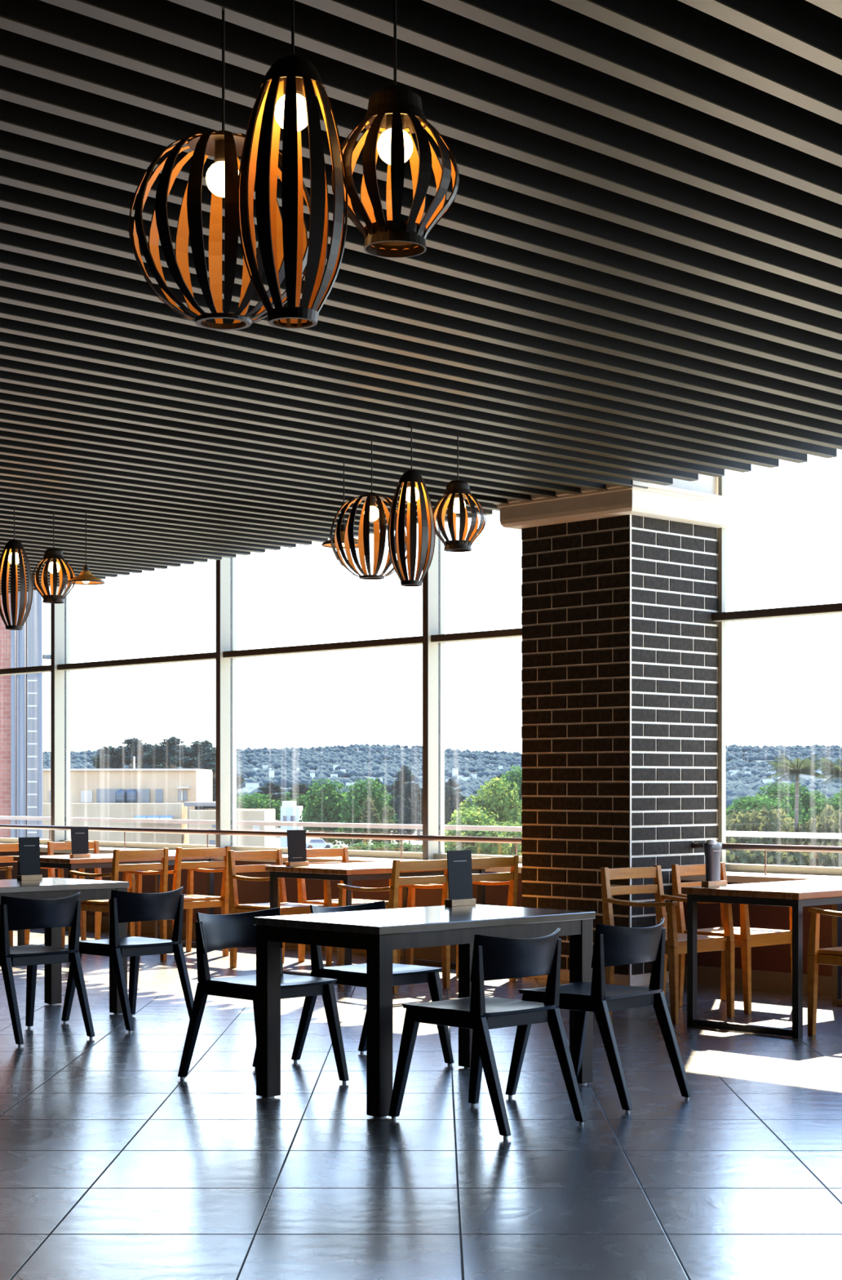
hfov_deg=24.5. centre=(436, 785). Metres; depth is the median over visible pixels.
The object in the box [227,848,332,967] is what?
armchair
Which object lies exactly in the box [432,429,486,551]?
pendant lamp
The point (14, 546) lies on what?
pendant lamp
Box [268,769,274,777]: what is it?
house
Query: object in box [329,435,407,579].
globe pendant lamp
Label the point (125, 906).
dining chair
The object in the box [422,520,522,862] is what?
window
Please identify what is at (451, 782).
eucalyptus tree
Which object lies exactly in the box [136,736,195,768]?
eucalyptus tree
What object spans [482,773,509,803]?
eucalyptus tree
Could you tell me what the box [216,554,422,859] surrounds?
window
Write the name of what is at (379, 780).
eucalyptus tree
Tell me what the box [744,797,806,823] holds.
broadleaf tree
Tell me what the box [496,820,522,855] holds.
broadleaf tree
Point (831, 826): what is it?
leafy shrub
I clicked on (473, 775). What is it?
house
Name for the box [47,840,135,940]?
armchair
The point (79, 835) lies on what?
menu stand
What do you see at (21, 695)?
brick tower
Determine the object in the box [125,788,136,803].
water tank
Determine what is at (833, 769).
coconut palm
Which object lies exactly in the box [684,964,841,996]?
baseboard
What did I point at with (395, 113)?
pendant lamp
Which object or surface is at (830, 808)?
leafy shrub
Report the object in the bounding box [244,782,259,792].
house
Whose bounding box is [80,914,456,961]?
baseboard
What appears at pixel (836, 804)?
broadleaf tree
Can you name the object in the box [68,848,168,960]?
armchair
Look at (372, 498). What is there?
socket
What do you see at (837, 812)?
leafy shrub
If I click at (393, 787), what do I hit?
eucalyptus tree
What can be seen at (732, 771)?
house
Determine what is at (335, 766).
house
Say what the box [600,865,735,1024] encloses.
armchair
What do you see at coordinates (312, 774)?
house
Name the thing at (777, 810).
leafy shrub
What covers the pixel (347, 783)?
house
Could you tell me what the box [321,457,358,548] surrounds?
pendant lamp
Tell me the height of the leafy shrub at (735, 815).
12.372 m
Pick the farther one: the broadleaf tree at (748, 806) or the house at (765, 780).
the house at (765, 780)
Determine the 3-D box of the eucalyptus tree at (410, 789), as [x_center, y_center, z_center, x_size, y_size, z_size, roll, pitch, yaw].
[-5.793,6.243,420.044,6.476,14.119,2.991,0,0,38]
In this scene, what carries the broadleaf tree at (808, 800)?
on the ground
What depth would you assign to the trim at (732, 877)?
12.40 m
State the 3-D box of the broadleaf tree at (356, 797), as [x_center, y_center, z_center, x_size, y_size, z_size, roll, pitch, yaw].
[-10.575,6.027,289.996,9.182,14.578,11.413,0,0,25]
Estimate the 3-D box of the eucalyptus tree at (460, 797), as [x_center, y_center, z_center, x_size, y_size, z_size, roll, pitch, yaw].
[5.524,7.584,537.414,11.140,11.436,5.145,0,0,-9]
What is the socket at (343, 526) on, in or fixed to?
attached to the pendant lamp at (326, 544)
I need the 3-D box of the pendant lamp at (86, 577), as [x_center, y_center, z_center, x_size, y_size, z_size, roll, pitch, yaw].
[-2.445,-1.732,13.500,0.262,0.655,0.262,0,0,0]
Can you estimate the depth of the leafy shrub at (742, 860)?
123.18 m
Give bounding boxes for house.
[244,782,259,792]
[262,764,268,768]
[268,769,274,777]
[280,800,302,847]
[310,772,315,777]
[330,773,337,777]
[333,764,339,769]
[346,782,355,785]
[452,768,458,776]
[457,774,463,778]
[462,776,470,781]
[470,773,477,779]
[729,769,738,773]
[761,777,774,783]
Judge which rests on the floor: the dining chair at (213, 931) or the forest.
the dining chair at (213, 931)
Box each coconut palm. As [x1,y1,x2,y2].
[765,754,827,831]
[814,756,841,863]
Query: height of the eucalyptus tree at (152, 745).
22.539 m
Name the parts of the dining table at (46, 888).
leg, leg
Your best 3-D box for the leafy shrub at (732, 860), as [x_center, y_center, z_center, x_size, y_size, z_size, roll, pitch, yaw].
[19.702,8.892,124.778,9.645,10.592,9.198,0,0,28]
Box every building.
[43,768,213,844]
[183,801,275,847]
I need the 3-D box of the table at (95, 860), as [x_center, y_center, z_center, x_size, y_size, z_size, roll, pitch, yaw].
[-2.505,0.925,15.184,1.400,0.750,0.770,0,0,-45]
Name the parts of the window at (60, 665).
rail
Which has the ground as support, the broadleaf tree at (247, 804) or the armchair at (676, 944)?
the broadleaf tree at (247, 804)
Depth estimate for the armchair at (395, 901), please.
12.28 m
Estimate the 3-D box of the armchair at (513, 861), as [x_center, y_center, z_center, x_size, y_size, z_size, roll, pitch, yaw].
[0.182,0.882,12.853,0.538,0.835,0.582,0,0,-45]
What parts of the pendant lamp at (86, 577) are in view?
cord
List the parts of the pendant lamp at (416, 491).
cord, bulb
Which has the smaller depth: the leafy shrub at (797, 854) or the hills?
the leafy shrub at (797, 854)
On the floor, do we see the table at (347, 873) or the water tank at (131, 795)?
the table at (347, 873)
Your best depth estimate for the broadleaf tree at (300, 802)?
595.91 m
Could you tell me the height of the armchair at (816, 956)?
0.835 m
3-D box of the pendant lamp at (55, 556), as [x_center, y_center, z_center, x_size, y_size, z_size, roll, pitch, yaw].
[-2.670,-1.667,13.500,0.303,0.787,0.304,0,0,-15]
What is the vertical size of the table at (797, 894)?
0.750 m
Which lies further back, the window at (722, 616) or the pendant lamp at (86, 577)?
the pendant lamp at (86, 577)
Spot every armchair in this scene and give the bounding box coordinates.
[0,843,65,947]
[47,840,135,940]
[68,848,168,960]
[134,846,231,959]
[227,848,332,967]
[297,846,391,961]
[337,857,450,993]
[406,855,519,981]
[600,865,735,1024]
[671,862,792,1014]
[807,906,841,1035]
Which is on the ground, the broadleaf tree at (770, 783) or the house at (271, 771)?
the broadleaf tree at (770, 783)
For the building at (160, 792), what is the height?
14.850 m
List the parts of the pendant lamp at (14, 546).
bulb, cord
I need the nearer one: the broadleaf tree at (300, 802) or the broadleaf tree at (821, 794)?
the broadleaf tree at (821, 794)
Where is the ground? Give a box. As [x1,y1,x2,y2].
[275,819,451,848]
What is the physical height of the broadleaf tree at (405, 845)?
6.010 m
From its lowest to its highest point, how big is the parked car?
1.450 m
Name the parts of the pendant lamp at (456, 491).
cord, bulb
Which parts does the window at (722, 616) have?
rail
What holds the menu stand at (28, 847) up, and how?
on the dining table at (46, 888)
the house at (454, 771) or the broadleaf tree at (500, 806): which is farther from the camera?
the house at (454, 771)
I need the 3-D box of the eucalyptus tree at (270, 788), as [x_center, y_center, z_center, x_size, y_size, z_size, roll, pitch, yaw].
[-52.011,6.201,606.238,15.650,14.203,7.228,0,0,-42]
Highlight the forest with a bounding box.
[43,742,841,807]
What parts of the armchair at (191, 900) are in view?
leg, armrest, post, leg, seat, seat frame, rail, rail, armrest, post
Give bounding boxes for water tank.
[115,788,125,803]
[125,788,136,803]
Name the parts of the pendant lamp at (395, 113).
cord, bulb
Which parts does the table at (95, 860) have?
leg frame, rail, leg frame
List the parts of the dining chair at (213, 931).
leg, backrest, leg, seat frame, leg, seat, leg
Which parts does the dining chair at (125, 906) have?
leg, leg, seat frame, seat, leg, backrest, leg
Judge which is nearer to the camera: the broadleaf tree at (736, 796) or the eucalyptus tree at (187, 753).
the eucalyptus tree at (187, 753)
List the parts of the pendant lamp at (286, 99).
bulb, cord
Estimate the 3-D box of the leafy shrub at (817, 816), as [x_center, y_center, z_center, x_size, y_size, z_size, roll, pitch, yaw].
[33.268,8.480,178.562,10.513,11.582,11.025,0,0,-22]
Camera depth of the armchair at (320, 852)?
14.25 m
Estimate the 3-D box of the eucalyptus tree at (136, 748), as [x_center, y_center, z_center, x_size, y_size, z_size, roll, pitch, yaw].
[-65.872,1.462,419.822,19.903,23.683,9.192,0,0,-19]
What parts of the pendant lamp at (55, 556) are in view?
cord, bulb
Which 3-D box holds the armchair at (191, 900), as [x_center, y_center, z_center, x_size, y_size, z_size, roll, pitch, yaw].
[-1.930,0.882,14.773,0.538,0.835,0.582,0,0,-42]
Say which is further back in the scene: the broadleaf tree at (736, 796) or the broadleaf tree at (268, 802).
the broadleaf tree at (268, 802)
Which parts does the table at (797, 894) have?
leg frame, rail, leg frame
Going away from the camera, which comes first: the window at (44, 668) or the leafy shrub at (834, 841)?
the window at (44, 668)
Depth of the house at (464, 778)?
1574.63 m
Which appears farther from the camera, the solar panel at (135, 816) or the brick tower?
the solar panel at (135, 816)
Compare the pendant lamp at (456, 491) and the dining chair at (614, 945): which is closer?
the dining chair at (614, 945)
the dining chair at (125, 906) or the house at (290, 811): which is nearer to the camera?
the dining chair at (125, 906)
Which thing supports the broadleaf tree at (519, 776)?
on the ground
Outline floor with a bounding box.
[0,926,841,1279]
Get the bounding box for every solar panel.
[133,815,146,818]
[146,815,159,818]
[160,815,173,819]
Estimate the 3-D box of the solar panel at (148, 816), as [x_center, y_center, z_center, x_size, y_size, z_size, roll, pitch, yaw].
[-26.592,3.122,181.600,1.100,0.530,1.200,0,0,0]
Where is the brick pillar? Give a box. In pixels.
[493,474,750,986]
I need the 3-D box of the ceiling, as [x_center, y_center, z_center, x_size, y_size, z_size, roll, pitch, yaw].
[-2.878,-2.010,6.296,16.767,0.220,25.000,0,0,-45]
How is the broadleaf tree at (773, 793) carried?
on the ground
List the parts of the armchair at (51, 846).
post, rail, leg, post, leg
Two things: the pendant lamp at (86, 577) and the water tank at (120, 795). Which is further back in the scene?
the water tank at (120, 795)
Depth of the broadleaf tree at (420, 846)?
248.99 m
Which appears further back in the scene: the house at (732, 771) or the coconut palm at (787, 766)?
the house at (732, 771)
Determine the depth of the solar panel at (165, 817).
181.70 m
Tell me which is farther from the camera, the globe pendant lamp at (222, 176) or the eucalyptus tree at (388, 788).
the eucalyptus tree at (388, 788)
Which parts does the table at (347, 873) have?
leg frame, rail, leg frame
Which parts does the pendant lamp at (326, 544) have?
cord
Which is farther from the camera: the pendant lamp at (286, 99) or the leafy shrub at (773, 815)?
the leafy shrub at (773, 815)
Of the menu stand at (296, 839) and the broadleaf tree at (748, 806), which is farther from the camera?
the broadleaf tree at (748, 806)
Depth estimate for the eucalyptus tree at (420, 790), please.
510.21 m
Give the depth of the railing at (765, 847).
12.46 m
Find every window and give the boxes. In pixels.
[0,665,50,844]
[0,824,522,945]
[50,585,216,849]
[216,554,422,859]
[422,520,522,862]
[712,469,841,875]
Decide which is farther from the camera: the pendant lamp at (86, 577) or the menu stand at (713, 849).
the pendant lamp at (86, 577)
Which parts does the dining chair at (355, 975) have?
leg, backrest, leg, seat frame, seat, leg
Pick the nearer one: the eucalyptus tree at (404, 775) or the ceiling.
the ceiling
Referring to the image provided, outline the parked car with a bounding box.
[306,838,333,848]
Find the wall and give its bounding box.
[680,880,841,977]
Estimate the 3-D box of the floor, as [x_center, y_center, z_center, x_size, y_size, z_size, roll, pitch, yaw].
[-3.605,1.450,6.984,16.700,0.300,27.000,0,0,-45]
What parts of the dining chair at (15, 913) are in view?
leg, leg, seat frame, backrest, seat, leg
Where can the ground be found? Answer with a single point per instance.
(277, 839)
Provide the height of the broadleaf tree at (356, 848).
5.637 m
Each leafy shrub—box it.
[726,804,790,850]
[726,809,753,828]
[726,809,792,851]
[726,842,759,863]
[726,849,742,863]
[728,841,777,864]
[729,808,789,824]
[738,850,804,866]
[766,844,817,866]
[769,814,795,829]
[780,811,841,866]
[786,840,838,866]
[789,808,841,833]
[802,840,841,866]
[805,814,831,826]
[812,823,839,856]
[817,804,841,821]
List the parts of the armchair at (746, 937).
post, armrest, rail, rail, post, seat, leg, seat frame, leg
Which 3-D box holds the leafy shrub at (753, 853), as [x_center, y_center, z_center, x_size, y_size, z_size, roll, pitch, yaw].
[22.039,8.882,124.811,9.026,10.617,8.607,0,0,26]
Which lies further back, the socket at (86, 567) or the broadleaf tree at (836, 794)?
the broadleaf tree at (836, 794)
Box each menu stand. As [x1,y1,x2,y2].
[17,836,42,880]
[69,826,90,857]
[285,829,308,866]
[444,849,475,906]
[702,838,727,887]
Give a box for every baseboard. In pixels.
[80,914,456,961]
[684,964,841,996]
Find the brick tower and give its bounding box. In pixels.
[0,590,50,839]
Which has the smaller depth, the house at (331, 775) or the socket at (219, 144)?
the socket at (219, 144)
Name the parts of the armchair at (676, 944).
post, rail, rail, armrest, post, leg, armrest, seat frame, seat, leg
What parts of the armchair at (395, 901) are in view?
leg, armrest, post, leg, armrest, rail, rail, post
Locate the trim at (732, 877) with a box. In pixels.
[680,871,841,883]
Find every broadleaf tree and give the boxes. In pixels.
[236,794,275,829]
[237,792,282,819]
[280,791,295,799]
[288,794,311,827]
[298,778,352,844]
[333,777,399,846]
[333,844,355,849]
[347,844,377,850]
[350,841,384,850]
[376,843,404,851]
[380,794,395,809]
[384,841,422,852]
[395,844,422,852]
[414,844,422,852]
[444,805,511,855]
[457,777,522,832]
[490,764,522,823]
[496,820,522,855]
[726,795,747,808]
[726,795,791,822]
[737,796,795,817]
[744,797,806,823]
[752,782,807,820]
[767,782,802,795]
[777,782,823,823]
[806,790,827,805]
[806,796,841,823]
[828,791,841,804]
[835,788,841,807]
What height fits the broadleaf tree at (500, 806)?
14.216 m
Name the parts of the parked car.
glass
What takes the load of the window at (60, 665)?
attached to the wall at (248, 891)
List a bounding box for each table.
[0,877,128,1014]
[13,852,217,946]
[253,904,595,1118]
[265,861,489,976]
[681,878,841,1038]
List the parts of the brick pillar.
cornice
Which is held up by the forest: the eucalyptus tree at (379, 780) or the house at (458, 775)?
the house at (458, 775)
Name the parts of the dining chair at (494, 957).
leg, leg, seat, seat frame, leg, backrest, leg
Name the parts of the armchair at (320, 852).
post, rail, rail, seat, post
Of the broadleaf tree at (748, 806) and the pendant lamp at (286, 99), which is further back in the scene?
the broadleaf tree at (748, 806)
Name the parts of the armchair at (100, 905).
leg, armrest, seat, seat frame, post, leg, rail, armrest, rail, post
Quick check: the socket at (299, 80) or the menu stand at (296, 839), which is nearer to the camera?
the socket at (299, 80)
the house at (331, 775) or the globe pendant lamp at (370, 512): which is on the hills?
the house at (331, 775)
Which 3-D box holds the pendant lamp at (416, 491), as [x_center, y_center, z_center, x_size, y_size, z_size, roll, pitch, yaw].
[-0.132,-1.561,10.300,0.252,0.998,0.252,0,0,-5]
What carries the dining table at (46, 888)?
on the floor
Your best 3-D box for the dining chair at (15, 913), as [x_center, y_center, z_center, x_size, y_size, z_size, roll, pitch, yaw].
[-2.129,0.927,9.985,0.473,0.745,0.622,0,0,-45]
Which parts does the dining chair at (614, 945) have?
leg, leg, seat, seat frame, leg, backrest, leg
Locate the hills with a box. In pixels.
[73,745,837,792]
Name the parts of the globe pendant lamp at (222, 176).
bulb, cord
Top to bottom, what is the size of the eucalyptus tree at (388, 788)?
13.490 m
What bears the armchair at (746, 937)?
on the floor
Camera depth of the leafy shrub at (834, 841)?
147.83 m
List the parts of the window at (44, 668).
rail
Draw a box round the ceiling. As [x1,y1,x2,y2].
[0,0,841,595]
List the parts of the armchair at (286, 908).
post, armrest, rail, rail, seat frame, leg, seat, post, leg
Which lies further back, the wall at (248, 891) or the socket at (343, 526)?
the wall at (248, 891)
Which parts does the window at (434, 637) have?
rail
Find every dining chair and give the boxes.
[0,892,94,1046]
[61,886,193,1032]
[177,907,349,1083]
[291,900,453,1066]
[388,928,586,1138]
[505,917,692,1113]
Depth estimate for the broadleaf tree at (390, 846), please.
248.66 m
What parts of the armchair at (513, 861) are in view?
leg, leg, armrest, rail, rail, post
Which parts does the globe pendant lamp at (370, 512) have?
cord, bulb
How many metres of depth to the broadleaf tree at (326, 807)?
297.82 m
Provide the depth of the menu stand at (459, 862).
8.84 m
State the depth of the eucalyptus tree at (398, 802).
379.34 m
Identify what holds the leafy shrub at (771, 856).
on the ground
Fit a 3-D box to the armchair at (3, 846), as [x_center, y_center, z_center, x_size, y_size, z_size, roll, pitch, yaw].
[-3.343,0.882,15.463,0.538,0.835,0.582,0,0,-44]
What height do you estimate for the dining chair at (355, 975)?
0.745 m
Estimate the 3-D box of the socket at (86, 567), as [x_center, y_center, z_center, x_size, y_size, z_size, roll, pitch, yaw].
[-2.445,-1.501,13.500,0.044,0.068,0.044,0,0,0]
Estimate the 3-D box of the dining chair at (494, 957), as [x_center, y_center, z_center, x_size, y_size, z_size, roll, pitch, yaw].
[0.199,0.927,7.476,0.473,0.745,0.622,0,0,-45]
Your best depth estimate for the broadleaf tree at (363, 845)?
248.90 m
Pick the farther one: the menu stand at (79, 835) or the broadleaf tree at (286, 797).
the broadleaf tree at (286, 797)
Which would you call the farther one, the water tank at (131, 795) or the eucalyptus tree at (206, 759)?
the eucalyptus tree at (206, 759)
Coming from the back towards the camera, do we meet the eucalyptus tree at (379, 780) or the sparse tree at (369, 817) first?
the eucalyptus tree at (379, 780)
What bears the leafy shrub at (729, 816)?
on the ground
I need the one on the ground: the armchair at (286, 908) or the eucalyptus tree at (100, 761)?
the eucalyptus tree at (100, 761)
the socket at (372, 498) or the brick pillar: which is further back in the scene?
the brick pillar
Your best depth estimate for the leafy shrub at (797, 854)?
123.09 m
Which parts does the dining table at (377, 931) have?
leg, leg, leg, leg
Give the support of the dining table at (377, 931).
on the floor
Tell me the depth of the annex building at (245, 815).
175.98 m
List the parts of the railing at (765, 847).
post, handrail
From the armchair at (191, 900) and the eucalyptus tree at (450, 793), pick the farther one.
the eucalyptus tree at (450, 793)
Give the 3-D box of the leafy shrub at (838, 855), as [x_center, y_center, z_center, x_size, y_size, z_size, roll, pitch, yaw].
[26.755,8.854,124.856,8.671,10.684,8.268,0,0,21]
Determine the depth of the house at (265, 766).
2278.80 m
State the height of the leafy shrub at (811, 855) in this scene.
10.674 m
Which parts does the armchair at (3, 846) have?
armrest, leg, rail, rail, post, leg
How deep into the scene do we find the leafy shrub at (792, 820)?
162.44 m
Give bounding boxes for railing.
[0,815,841,839]
[691,842,841,875]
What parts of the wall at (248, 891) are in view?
post, post, window railing, handrail, post, post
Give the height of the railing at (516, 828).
0.040 m
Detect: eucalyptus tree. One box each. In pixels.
[90,746,124,768]
[104,737,163,768]
[130,743,172,767]
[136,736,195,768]
[168,739,238,793]
[192,746,247,809]
[255,782,287,818]
[286,782,311,800]
[372,778,386,799]
[380,784,391,795]
[389,782,406,796]
[390,764,419,817]
[392,795,407,842]
[400,781,422,843]
[414,787,422,835]
[444,778,463,804]
[444,786,459,825]
[451,791,471,816]
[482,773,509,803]
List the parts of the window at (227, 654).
rail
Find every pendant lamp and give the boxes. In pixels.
[0,506,33,630]
[31,511,75,603]
[66,509,105,585]
[128,10,310,330]
[237,0,347,328]
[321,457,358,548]
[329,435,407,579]
[331,0,459,257]
[387,421,435,586]
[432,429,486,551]
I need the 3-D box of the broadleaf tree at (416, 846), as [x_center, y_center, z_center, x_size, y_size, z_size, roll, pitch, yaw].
[-3.545,10.449,250.049,7.346,5.715,9.130,0,0,-10]
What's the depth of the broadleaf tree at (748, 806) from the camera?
300.16 m
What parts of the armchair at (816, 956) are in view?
leg, armrest, seat frame, seat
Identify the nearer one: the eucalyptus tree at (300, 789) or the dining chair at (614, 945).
the dining chair at (614, 945)
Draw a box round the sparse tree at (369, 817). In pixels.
[359,797,397,846]
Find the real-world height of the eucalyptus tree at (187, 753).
21.520 m
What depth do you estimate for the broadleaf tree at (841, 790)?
444.25 m
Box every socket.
[83,564,88,570]
[214,139,224,162]
[283,77,302,95]
[341,524,346,531]
[370,496,375,506]
[386,114,404,129]
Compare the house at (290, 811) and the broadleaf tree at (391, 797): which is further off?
the broadleaf tree at (391, 797)

